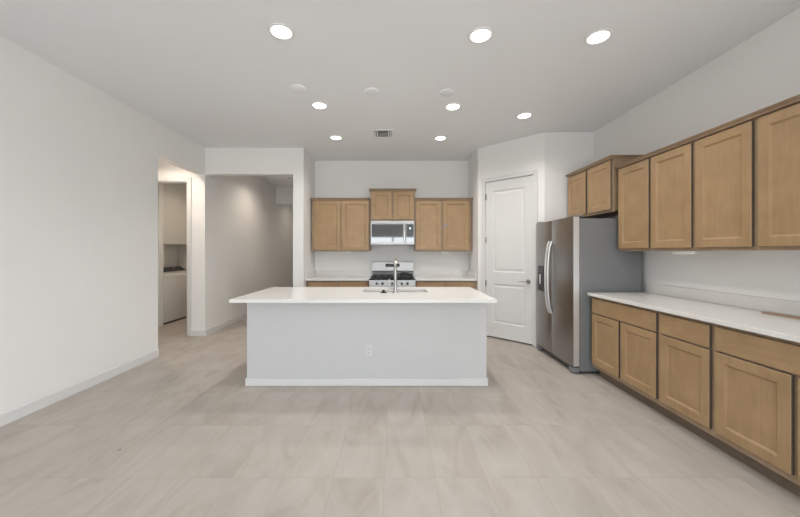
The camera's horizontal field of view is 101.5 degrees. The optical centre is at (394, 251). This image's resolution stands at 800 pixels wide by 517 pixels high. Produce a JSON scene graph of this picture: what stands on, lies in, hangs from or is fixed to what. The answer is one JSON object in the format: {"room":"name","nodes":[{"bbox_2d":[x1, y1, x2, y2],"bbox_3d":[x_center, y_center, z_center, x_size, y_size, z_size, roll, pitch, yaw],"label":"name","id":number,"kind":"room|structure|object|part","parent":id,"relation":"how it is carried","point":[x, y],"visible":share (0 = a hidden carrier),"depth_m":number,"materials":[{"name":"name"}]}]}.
{"room":"kitchen","nodes":[
{"label":"kitchen","id":0,"kind":"room"},
{"bbox_2d":[0,36,292,412],"bbox_3d":[-3.147,-0.165,2.950,0.135,3.050,15.100,0,0,0],"label":"wall","id":1,"kind":"structure","parent":0,"point":[79,164],"depth_m":3.29,"materials":[{"name":"paint"}]},
{"bbox_2d":[0,349,158,426],"bbox_3d":[-3.074,1.310,-0.175,0.013,0.100,8.850,0,0,0],"label":"baseboard","id":2,"kind":"structure","parent":1,"relation":"attached to","point":[18,412],"depth_m":3.08,"materials":[{"name":"white paint"}]},
{"bbox_2d":[206,313,246,335],"bbox_3d":[-3.074,1.310,7.900,0.013,0.100,5.200,0,0,0],"label":"baseboard","id":3,"kind":"structure","parent":1,"relation":"attached to","point":[215,328],"depth_m":5.92,"materials":[{"name":"white paint"}]},
{"bbox_2d":[158,184,162,326],"bbox_3d":[-4.643,-0.165,5.990,0.715,3.050,0.120,0,0,0],"label":"wall","id":4,"kind":"structure","parent":0,"point":[160,186],"depth_m":5.97,"materials":[{"name":"paint"}]},
{"bbox_2d":[163,245,177,266],"bbox_3d":[-5.070,-0.165,6.470,0.140,3.050,2.100,0,0,0],"label":"wall","id":5,"kind":"structure","parent":0,"point":[170,252],"depth_m":7.28,"materials":[{"name":"paint"}]},
{"bbox_2d":[163,184,186,244],"bbox_3d":[-4.817,-0.922,6.780,0.355,1.525,1.440,0,0,0],"label":"laundry cabinet","id":6,"kind":"object","parent":5,"relation":"attached to","point":[174,195],"visible":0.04,"depth_m":6.91,"materials":[{"name":"white wood"}]},
{"bbox_2d":[178,245,186,269],"bbox_3d":[-4.178,-0.165,7.590,1.925,3.050,0.140,0,0,0],"label":"wall","id":7,"kind":"structure","parent":0,"point":[182,249],"depth_m":7.52,"materials":[{"name":"paint"}]},
{"bbox_2d":[158,148,292,329],"bbox_3d":[-3.826,-0.165,5.360,4.347,3.050,0.120,0,0,0],"label":"wall","id":8,"kind":"structure","parent":0,"point":[200,182],"depth_m":5.30,"materials":[{"name":"paint"}]},
{"bbox_2d":[158,177,191,335],"bbox_3d":[-3.815,0.075,5.352,1.040,2.570,0.136,0,0,0],"label":"trim","id":9,"kind":"structure","parent":8,"relation":"attached to","point":[161,180],"depth_m":5.28,"materials":[{"name":"white paint"}]},
{"bbox_2d":[191,330,205,335],"bbox_3d":[-3.180,1.310,5.293,0.227,0.100,0.013,0,0,0],"label":"baseboard","id":10,"kind":"structure","parent":8,"relation":"attached to","point":[193,332],"depth_m":5.29,"materials":[{"name":"white paint"}]},
{"bbox_2d":[276,187,292,204],"bbox_3d":[-2.366,-1.460,8.525,1.427,0.460,0.150,0,0,0],"label":"wall","id":11,"kind":"structure","parent":0,"point":[284,195],"depth_m":8.45,"materials":[{"name":"paint"}]},
{"bbox_2d":[293,148,314,286],"bbox_3d":[-1.568,-0.165,7.900,0.170,3.050,5.200,0,0,0],"label":"wall","id":12,"kind":"structure","parent":0,"point":[303,163],"depth_m":5.30,"materials":[{"name":"paint"}]},
{"bbox_2d":[315,161,467,270],"bbox_3d":[0.009,-0.165,6.130,2.983,3.050,0.140,0,0,0],"label":"wall","id":13,"kind":"structure","parent":0,"point":[333,179],"depth_m":6.06,"materials":[{"name":"paint"}]},
{"bbox_2d":[310,198,370,250],"bbox_3d":[-0.967,-0.476,5.872,1.046,0.932,0.375,0,0,0],"label":"upper cabinet","id":14,"kind":"object","parent":13,"relation":"attached to","point":[338,224],"visible":0.97,"depth_m":5.72,"materials":[{"name":"brown wood"}]},
{"bbox_3d":[-1.180,-0.467,5.719,0.463,0.862,0.020,0,0,0],"label":"door","id":15,"kind":"part","parent":14,"relation":"part of","materials":[{"name":"brown wood"}]},
{"bbox_3d":[-0.967,-0.927,5.872,1.046,0.030,0.375,0,0,0],"label":"crown","id":16,"kind":"part","parent":14,"relation":"part of","materials":[{"name":"brown wood"}]},
{"bbox_3d":[-0.691,-0.467,5.719,0.466,0.862,0.020,0,0,0],"label":"door","id":17,"kind":"part","parent":14,"relation":"part of","materials":[{"name":"brown wood"}]},
{"bbox_2d":[316,271,371,275],"bbox_3d":[-0.946,0.395,6.049,1.034,0.101,0.020,0,0,0],"label":"backsplash","id":18,"kind":"structure","parent":13,"relation":"attached to","point":[318,273],"depth_m":6.04,"materials":[{"name":"white stone"}]},
{"bbox_2d":[369,189,415,220],"bbox_3d":[-0.042,-0.824,5.872,0.832,0.558,0.375,0,0,0],"label":"upper cabinet","id":19,"kind":"object","parent":13,"relation":"attached to","point":[385,204],"visible":0.95,"depth_m":5.72,"materials":[{"name":"brown wood"}]},
{"bbox_3d":[-0.232,-0.813,5.719,0.352,0.484,0.020,0,0,0],"label":"door","id":20,"kind":"part","parent":19,"relation":"part of","materials":[{"name":"brown wood"}]},
{"bbox_2d":[371,221,413,244],"bbox_3d":[-0.043,-0.333,5.831,0.760,0.415,0.448,0,0,0],"label":"microwave","id":21,"kind":"object","parent":19,"relation":"attached to","point":[382,232],"visible":1,"depth_m":5.65,"materials":[{"name":"silver metal"}]},
{"bbox_3d":[0.260,-0.328,5.654,0.128,0.305,0.002,0,0,0],"label":"touch panel","id":22,"kind":"part","parent":21,"relation":"part of","materials":[{"name":"black glass"}]},
{"bbox_3d":[-0.042,-1.088,5.872,0.832,0.030,0.375,0,0,0],"label":"crown","id":23,"kind":"part","parent":19,"relation":"part of","materials":[{"name":"brown wood"}]},
{"bbox_3d":[0.149,-0.813,5.719,0.350,0.484,0.020,0,0,0],"label":"door","id":24,"kind":"part","parent":19,"relation":"part of","materials":[{"name":"brown wood"}]},
{"bbox_2d":[413,271,467,275],"bbox_3d":[0.840,0.395,6.049,0.999,0.101,0.020,0,0,0],"label":"backsplash","id":25,"kind":"structure","parent":13,"relation":"attached to","point":[415,273],"depth_m":6.04,"materials":[{"name":"white stone"}]},
{"bbox_2d":[414,198,472,250],"bbox_3d":[0.861,-0.476,5.872,1.024,0.932,0.375,0,0,0],"label":"upper cabinet","id":26,"kind":"object","parent":13,"relation":"attached to","point":[431,214],"visible":0.98,"depth_m":5.72,"materials":[{"name":"brown wood"}]},
{"bbox_3d":[0.583,-0.467,5.719,0.440,0.862,0.020,0,0,0],"label":"door","id":27,"kind":"part","parent":26,"relation":"part of","materials":[{"name":"brown wood"}]},
{"bbox_3d":[0.861,-0.927,5.872,1.024,0.030,0.375,0,0,0],"label":"crown","id":28,"kind":"part","parent":26,"relation":"part of","materials":[{"name":"brown wood"}]},
{"bbox_3d":[1.065,-0.467,5.719,0.455,0.862,0.020,0,0,0],"label":"door","id":29,"kind":"part","parent":26,"relation":"part of","materials":[{"name":"brown wood"}]},
{"bbox_2d":[0,317,799,516],"bbox_3d":[-1.500,1.420,3.050,9.400,0.120,15.900,0,0,0],"label":"floor","id":30,"kind":"structure","parent":0,"point":[543,438],"depth_m":2.25,"materials":[{"name":"stone"}]},
{"bbox_2d":[163,272,186,324],"bbox_3d":[-4.610,0.842,6.412,0.660,1.034,0.685,0,0,0],"label":"washing machine","id":31,"kind":"object","parent":30,"relation":"on","point":[174,284],"visible":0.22,"depth_m":6.35,"materials":[{"name":"white metal"}]},
{"bbox_3d":[-4.530,0.423,6.412,0.400,0.020,0.505,0,0,0],"label":"lid","id":32,"kind":"part","parent":31,"relation":"part of","materials":[{"name":"white metal"}]},
{"bbox_2d":[163,266,186,316],"bbox_3d":[-4.610,0.842,7.143,0.660,1.034,0.685,0,0,0],"label":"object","id":33,"kind":"object","parent":30,"relation":"on","point":[178,269],"visible":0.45,"depth_m":7.05,"materials":[{"name":"metal"}]},
{"bbox_2d":[306,281,368,286],"bbox_3d":[-0.957,0.918,5.743,1.050,0.882,0.626,0,0,0],"label":"base cabinet","id":34,"kind":"object","parent":30,"relation":"on","point":[308,283],"visible":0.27,"depth_m":5.43,"materials":[{"name":"brown wood"}]},
{"bbox_3d":[-1.202,0.580,5.439,0.460,0.156,0.020,0,0,0],"label":"drawer","id":35,"kind":"part","parent":34,"relation":"part of","materials":[{"name":"brown wood"}]},
{"bbox_2d":[305,271,371,280],"bbox_3d":[-0.956,0.410,5.735,1.054,0.132,0.650,0,0,0],"label":"countertop","id":36,"kind":"structure","parent":34,"relation":"on","point":[313,275],"depth_m":5.95,"materials":[{"name":"white stone"}]},
{"bbox_3d":[-0.692,0.580,5.439,0.480,0.156,0.020,0,0,0],"label":"drawer","id":37,"kind":"part","parent":34,"relation":"part of","materials":[{"name":"brown wood"}]},
{"bbox_2d":[245,303,487,385],"bbox_3d":[-0.287,0.918,3.728,2.465,0.882,0.823,0,0,0],"label":"kitchen island","id":38,"kind":"object","parent":30,"relation":"on","point":[289,344],"visible":0.91,"depth_m":3.33,"materials":[{"name":"paint"}]},
{"bbox_2d":[229,287,496,302],"bbox_3d":[-0.299,0.461,3.620,2.513,0.030,1.100,0,0,0],"label":"island countertop","id":39,"kind":"structure","parent":38,"relation":"on","point":[273,294],"depth_m":3.35,"materials":[{"name":"white stone"}]},
{"bbox_2d":[389,258,397,292],"bbox_3d":[-0.019,0.258,3.671,0.101,0.376,0.245,0,0,0],"label":"kitchen faucet","id":40,"kind":"object","parent":39,"relation":"on","point":[394,287],"visible":1,"depth_m":3.56,"materials":[{"name":"silver metal"}]},
{"bbox_3d":[0.004,0.133,3.675,0.029,0.126,0.229,0,0,0],"label":"spout","id":41,"kind":"part","parent":40,"relation":"part of","materials":[{"name":"silver metal"}]},
{"bbox_3d":[0.004,0.313,3.575,0.054,0.264,0.054,0,0,0],"label":"post","id":42,"kind":"part","parent":40,"relation":"part of","materials":[{"name":"silver metal"}]},
{"bbox_2d":[364,291,425,291],"bbox_3d":[0.000,0.567,3.792,0.752,0.179,0.327,0,0,0],"label":"sink","id":43,"kind":"object","parent":39,"relation":"in","point":[364,291],"visible":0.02,"depth_m":3.96,"materials":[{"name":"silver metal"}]},
{"bbox_3d":[-0.287,1.321,3.704,2.465,0.076,0.773,0,0,0],"label":"baseboard","id":44,"kind":"part","parent":38,"relation":"part of","materials":[{"name":"white paint"}]},
{"bbox_2d":[365,345,371,355],"bbox_3d":[-0.268,1.000,3.325,0.070,0.114,0.009,0,0,0],"label":"power outlet","id":45,"kind":"object","parent":38,"relation":"attached to","point":[368,348],"visible":1,"depth_m":3.32,"materials":[{"name":"plastic"}]},
{"bbox_2d":[369,262,415,286],"bbox_3d":[-0.044,0.769,5.667,0.762,1.180,0.757,0,0,0],"label":"gas range","id":46,"kind":"object","parent":30,"relation":"on","point":[382,272],"visible":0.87,"depth_m":5.78,"materials":[{"name":"silver metal"}]},
{"bbox_3d":[-0.044,0.519,5.372,0.758,0.112,0.044,0,0,0],"label":"control panel","id":47,"kind":"part","parent":46,"relation":"part of","materials":[{"name":"silver metal"}]},
{"bbox_2d":[369,276,415,279],"bbox_3d":[-0.044,0.451,5.657,0.762,0.018,0.615,0,0,0],"label":"cooktop","id":48,"kind":"object","parent":46,"relation":"in","point":[372,277],"depth_m":5.39,"materials":[{"name":"black metal"}]},
{"bbox_2d":[397,272,412,274],"bbox_3d":[0.182,0.384,5.850,0.275,0.038,0.100,0,0,0],"label":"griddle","id":49,"kind":"object","parent":46,"relation":"on","point":[402,273],"visible":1,"depth_m":5.80,"materials":[{"name":"metal"}]},
{"bbox_2d":[415,281,476,289],"bbox_3d":[0.850,0.918,5.743,1.018,0.882,0.626,0,0,0],"label":"base cabinet","id":50,"kind":"object","parent":30,"relation":"on","point":[473,284],"visible":0.2,"depth_m":5.43,"materials":[{"name":"brown wood"}]},
{"bbox_3d":[0.596,0.580,5.439,0.470,0.156,0.020,0,0,0],"label":"drawer","id":51,"kind":"part","parent":50,"relation":"part of","materials":[{"name":"brown wood"}]},
{"bbox_2d":[413,271,476,280],"bbox_3d":[0.850,0.410,5.735,1.019,0.132,0.650,0,0,0],"label":"countertop","id":52,"kind":"structure","parent":50,"relation":"on","point":[418,275],"depth_m":5.95,"materials":[{"name":"white stone"}]},
{"bbox_3d":[1.086,0.580,5.439,0.450,0.156,0.020,0,0,0],"label":"drawer","id":53,"kind":"part","parent":50,"relation":"part of","materials":[{"name":"brown wood"}]},
{"bbox_2d":[536,215,641,372],"bbox_3d":[2.328,0.473,4.114,0.843,1.772,0.962,0,0,0],"label":"refrigerator","id":54,"kind":"object","parent":30,"relation":"on","point":[576,256],"visible":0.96,"depth_m":3.64,"materials":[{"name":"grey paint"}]},
{"bbox_3d":[2.011,0.440,4.373,0.078,1.670,0.443,0,0,0],"label":"door","id":55,"kind":"part","parent":54,"relation":"part of","materials":[{"name":"silver metal"}]},
{"bbox_3d":[1.947,0.320,4.179,0.079,0.920,0.026,0,0,0],"label":"handle","id":56,"kind":"part","parent":54,"relation":"part of","materials":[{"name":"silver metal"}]},
{"bbox_3d":[1.947,0.320,4.115,0.079,0.920,0.026,0,0,0],"label":"handle","id":57,"kind":"part","parent":54,"relation":"part of","materials":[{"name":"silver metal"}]},
{"bbox_3d":[2.011,0.440,3.892,0.078,1.670,0.509,0,0,0],"label":"door","id":58,"kind":"part","parent":54,"relation":"part of","materials":[{"name":"silver metal"}]},
{"bbox_3d":[2.018,0.440,3.635,0.063,1.666,0.004,0,0,0],"label":"trim","id":59,"kind":"part","parent":54,"relation":"part of","materials":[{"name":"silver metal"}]},
{"bbox_2d":[592,297,668,417],"bbox_3d":[2.472,0.918,3.133,0.644,0.882,0.914,0,0,0],"label":"base cabinet","id":60,"kind":"object","parent":30,"relation":"on","point":[625,337],"visible":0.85,"depth_m":3.03,"materials":[{"name":"brown wood"}]},
{"bbox_3d":[2.159,0.941,3.361,0.020,0.542,0.425,0,0,0],"label":"door","id":61,"kind":"part","parent":60,"relation":"part of","materials":[{"name":"brown wood"}]},
{"bbox_3d":[2.159,0.580,3.135,0.020,0.156,0.877,0,0,0],"label":"drawer","id":62,"kind":"part","parent":60,"relation":"part of","materials":[{"name":"brown wood"}]},
{"bbox_3d":[2.159,0.941,2.909,0.020,0.542,0.423,0,0,0],"label":"door","id":63,"kind":"part","parent":60,"relation":"part of","materials":[{"name":"brown wood"}]},
{"bbox_2d":[660,312,725,451],"bbox_3d":[2.472,0.918,2.446,0.644,0.882,0.457,0,0,0],"label":"base cabinet","id":64,"kind":"object","parent":30,"relation":"on","point":[687,345],"visible":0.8,"depth_m":2.40,"materials":[{"name":"brown wood"}]},
{"bbox_3d":[2.159,0.580,2.449,0.020,0.156,0.420,0,0,0],"label":"drawer","id":65,"kind":"part","parent":64,"relation":"part of","materials":[{"name":"brown wood"}]},
{"bbox_3d":[2.159,0.941,2.449,0.020,0.542,0.420,0,0,0],"label":"door","id":66,"kind":"part","parent":64,"relation":"part of","materials":[{"name":"brown wood"}]},
{"bbox_2d":[715,324,799,496],"bbox_3d":[2.472,0.918,1.760,0.644,0.882,0.914,0,0,0],"label":"base cabinet","id":67,"kind":"object","parent":30,"relation":"on","point":[757,376],"visible":0.89,"depth_m":1.94,"materials":[{"name":"brown wood"}]},
{"bbox_2d":[587,283,799,342],"bbox_3d":[2.459,0.410,2.453,0.679,0.132,2.305,0,0,0],"label":"countertop","id":68,"kind":"structure","parent":67,"relation":"on","point":[742,312],"depth_m":2.51,"materials":[{"name":"white stone"}]},
{"bbox_3d":[2.702,0.439,2.071,0.055,0.014,0.620,0,0,-2],"label":"cardboard strip","id":69,"kind":"part","parent":68,"relation":"part of","materials":[{"name":"cardboard"}]},
{"bbox_3d":[2.159,0.941,1.988,0.020,0.542,0.425,0,0,0],"label":"door","id":70,"kind":"part","parent":67,"relation":"part of","materials":[{"name":"brown wood"}]},
{"bbox_3d":[2.159,0.580,1.762,0.020,0.156,0.877,0,0,0],"label":"drawer","id":71,"kind":"part","parent":67,"relation":"part of","materials":[{"name":"brown wood"}]},
{"bbox_3d":[2.159,0.941,1.536,0.020,0.542,0.423,0,0,0],"label":"door","id":72,"kind":"part","parent":67,"relation":"part of","materials":[{"name":"brown wood"}]},
{"bbox_2d":[0,0,799,186],"bbox_3d":[-1.500,-1.750,3.050,9.400,0.120,15.900,0,0,0],"label":"ceiling","id":73,"kind":"structure","parent":0,"point":[213,73],"depth_m":2.89,"materials":[{"name":"paint"}]},
{"bbox_2d":[268,23,294,40],"bbox_3d":[-0.872,-1.685,2.508,0.196,0.009,0.196,0,0,0],"label":"recessed light","id":74,"kind":"object","parent":73,"relation":"in","point":[280,31],"visible":1,"depth_m":2.50,"materials":[{"name":"white plastic"}]},
{"bbox_2d":[290,84,305,91],"bbox_3d":[-1.000,-1.684,3.370,0.156,0.011,0.156,0,0,0],"label":"cover plate","id":75,"kind":"object","parent":73,"relation":"attached to","point":[295,87],"visible":1,"depth_m":3.36,"materials":[{"name":"paint"}]},
{"bbox_2d":[311,102,327,109],"bbox_3d":[-0.870,-1.685,3.770,0.196,0.009,0.196,0,0,0],"label":"recessed light","id":76,"kind":"object","parent":73,"relation":"in","point":[317,105],"visible":1,"depth_m":3.76,"materials":[{"name":"white plastic"}]},
{"bbox_2d":[329,135,342,139],"bbox_3d":[-0.870,-1.685,4.830,0.196,0.009,0.196,0,0,0],"label":"recessed light","id":77,"kind":"object","parent":73,"relation":"in","point":[333,137],"visible":1,"depth_m":4.81,"materials":[{"name":"white"}]},
{"bbox_2d":[365,88,379,95],"bbox_3d":[-0.240,-1.684,3.440,0.156,0.011,0.156,0,0,0],"label":"cover plate","id":78,"kind":"object","parent":73,"relation":"attached to","point":[369,91],"visible":1,"depth_m":3.42,"materials":[{"name":"paint"}]},
{"bbox_2d":[371,129,393,137],"bbox_3d":[-0.170,-1.683,4.660,0.310,0.013,0.310,0,0,0],"label":"ceiling vent","id":79,"kind":"object","parent":73,"relation":"in","point":[376,133],"visible":1,"depth_m":4.65,"materials":[{"name":"metal"}]},
{"bbox_2d":[434,136,446,140],"bbox_3d":[0.674,-1.685,4.850,0.196,0.009,0.196,0,0,0],"label":"recessed light","id":80,"kind":"object","parent":73,"relation":"in","point":[438,138],"visible":1,"depth_m":4.86,"materials":[{"name":"white"}]},
{"bbox_2d":[440,89,453,95],"bbox_3d":[0.550,-1.684,3.460,0.156,0.011,0.156,0,0,0],"label":"cover plate","id":81,"kind":"object","parent":73,"relation":"attached to","point":[445,92],"visible":1,"depth_m":3.44,"materials":[{"name":"paint"}]},
{"bbox_2d":[444,103,460,110],"bbox_3d":[0.672,-1.685,3.800,0.196,0.009,0.196,0,0,0],"label":"recessed light","id":82,"kind":"object","parent":73,"relation":"in","point":[451,106],"visible":1,"depth_m":3.79,"materials":[{"name":"white plastic"}]},
{"bbox_2d":[468,27,493,43],"bbox_3d":[0.668,-1.685,2.550,0.196,0.009,0.196,0,0,0],"label":"recessed light","id":83,"kind":"object","parent":73,"relation":"in","point":[479,35],"visible":1,"depth_m":2.55,"materials":[{"name":"white plastic"}]},
{"bbox_2d":[516,112,532,118],"bbox_3d":[1.602,-1.685,4.050,0.196,0.009,0.196,0,0,0],"label":"recessed light","id":84,"kind":"object","parent":73,"relation":"in","point":[525,115],"visible":1,"depth_m":4.04,"materials":[{"name":"white plastic"}]},
{"bbox_2d":[584,28,612,44],"bbox_3d":[1.598,-1.685,2.570,0.196,0.009,0.196,0,0,0],"label":"recessed light","id":85,"kind":"object","parent":73,"relation":"in","point":[599,36],"visible":1,"depth_m":2.56,"materials":[{"name":"white plastic"}]},
{"bbox_2d":[468,149,477,289],"bbox_3d":[1.430,-0.165,5.710,0.140,3.050,0.700,0,0,0],"label":"wall","id":86,"kind":"structure","parent":0,"point":[473,161],"depth_m":5.59,"materials":[{"name":"paint"}]},
{"bbox_2d":[478,132,544,293],"bbox_3d":[1.777,-0.165,5.027,1.061,3.050,0.120,0,0,45],"label":"wall","id":87,"kind":"structure","parent":0,"point":[527,153],"depth_m":4.96,"materials":[{"name":"paint"}]},
{"bbox_2d":[485,175,532,343],"bbox_3d":[1.717,0.112,4.988,0.098,2.452,0.770,0,0,-45],"label":"door","id":88,"kind":"structure","parent":87,"relation":"in","point":[509,202],"depth_m":4.98,"materials":[{"name":"white paint"}]},
{"bbox_2d":[482,170,537,346],"bbox_3d":[1.764,0.090,5.029,0.136,2.540,0.890,0,0,-45],"label":"trim","id":89,"kind":"structure","parent":87,"relation":"attached to","point":[534,173],"depth_m":4.71,"materials":[{"name":"white paint"}]},
{"bbox_2d":[545,132,593,221],"bbox_3d":[2.525,-0.165,4.670,0.830,3.050,0.120,0,0,0],"label":"wall","id":90,"kind":"structure","parent":0,"point":[566,153],"depth_m":4.61,"materials":[{"name":"paint"}]},
{"bbox_2d":[594,8,799,301],"bbox_3d":[2.870,-0.165,0.005,0.140,3.050,9.210,0,0,0],"label":"wall","id":91,"kind":"structure","parent":0,"point":[762,71],"depth_m":2.81,"materials":[{"name":"paint"}]},
{"bbox_2d":[565,155,641,217],"bbox_3d":[2.587,-0.759,4.076,0.425,0.618,0.968,0,0,0],"label":"upper cabinet","id":92,"kind":"object","parent":91,"relation":"attached to","point":[592,188],"visible":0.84,"depth_m":3.93,"materials":[{"name":"brown wood"}]},
{"bbox_3d":[2.409,-0.750,4.333,0.020,0.549,0.422,0,0,0],"label":"door","id":93,"kind":"part","parent":92,"relation":"part of","materials":[{"name":"brown wood"}]},
{"bbox_3d":[2.429,-0.750,4.090,0.019,0.600,0.940,0,0,0],"label":"frame","id":94,"kind":"part","parent":92,"relation":"part of","materials":[{"name":"brown wood"}]},
{"bbox_3d":[2.409,-0.750,3.857,0.020,0.549,0.423,0,0,0],"label":"door","id":95,"kind":"part","parent":92,"relation":"part of","materials":[{"name":"brown wood"}]},
{"bbox_3d":[2.587,-1.053,4.076,0.425,0.030,0.968,0,0,0],"label":"crown","id":96,"kind":"part","parent":92,"relation":"part of","materials":[{"name":"brown wood"}]},
{"bbox_2d":[614,137,695,253],"bbox_3d":[2.607,-0.462,3.147,0.385,0.960,0.942,0,0,0],"label":"upper cabinet","id":97,"kind":"object","parent":91,"relation":"attached to","point":[656,189],"depth_m":3.03,"materials":[{"name":"brown wood"}]},
{"bbox_3d":[2.449,-0.467,3.361,0.020,0.862,0.425,0,0,0],"label":"door","id":98,"kind":"part","parent":97,"relation":"part of","materials":[{"name":"brown wood"}]},
{"bbox_3d":[2.607,-0.927,3.147,0.385,0.030,0.942,0,0,0],"label":"crown","id":99,"kind":"part","parent":97,"relation":"part of","materials":[{"name":"brown wood"}]},
{"bbox_3d":[2.449,-0.467,2.909,0.020,0.862,0.423,0,0,0],"label":"door","id":100,"kind":"part","parent":97,"relation":"part of","materials":[{"name":"brown wood"}]},
{"bbox_3d":[2.500,0.004,2.830,0.040,0.027,0.180,0,0,0],"label":"strip","id":101,"kind":"part","parent":97,"relation":"part of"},
{"bbox_2d":[647,283,799,315],"bbox_3d":[2.788,0.395,2.453,0.022,0.101,2.305,0,0,0],"label":"backsplash","id":102,"kind":"structure","parent":91,"relation":"attached to","point":[787,307],"depth_m":2.70,"materials":[{"name":"white stone"}]},
{"bbox_2d":[690,113,757,250],"bbox_3d":[2.607,-0.476,2.446,0.385,0.932,0.457,0,0,0],"label":"upper cabinet","id":103,"kind":"object","parent":91,"relation":"attached to","point":[726,154],"visible":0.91,"depth_m":2.40,"materials":[{"name":"brown wood"}]},
{"bbox_3d":[2.607,-0.927,2.446,0.385,0.030,0.457,0,0,0],"label":"crown","id":104,"kind":"part","parent":103,"relation":"part of","materials":[{"name":"brown wood"}]},
{"bbox_2d":[751,94,799,250],"bbox_3d":[2.607,-0.476,1.746,0.385,0.932,0.942,0,0,0],"label":"upper cabinet","id":105,"kind":"object","parent":91,"relation":"attached to","point":[778,123],"visible":1,"depth_m":2.08,"materials":[{"name":"brown wood"}]},
{"bbox_3d":[2.607,-0.927,1.746,0.385,0.030,0.942,0,0,0],"label":"crown","id":106,"kind":"part","parent":105,"relation":"part of","materials":[{"name":"brown wood"}]}
]}

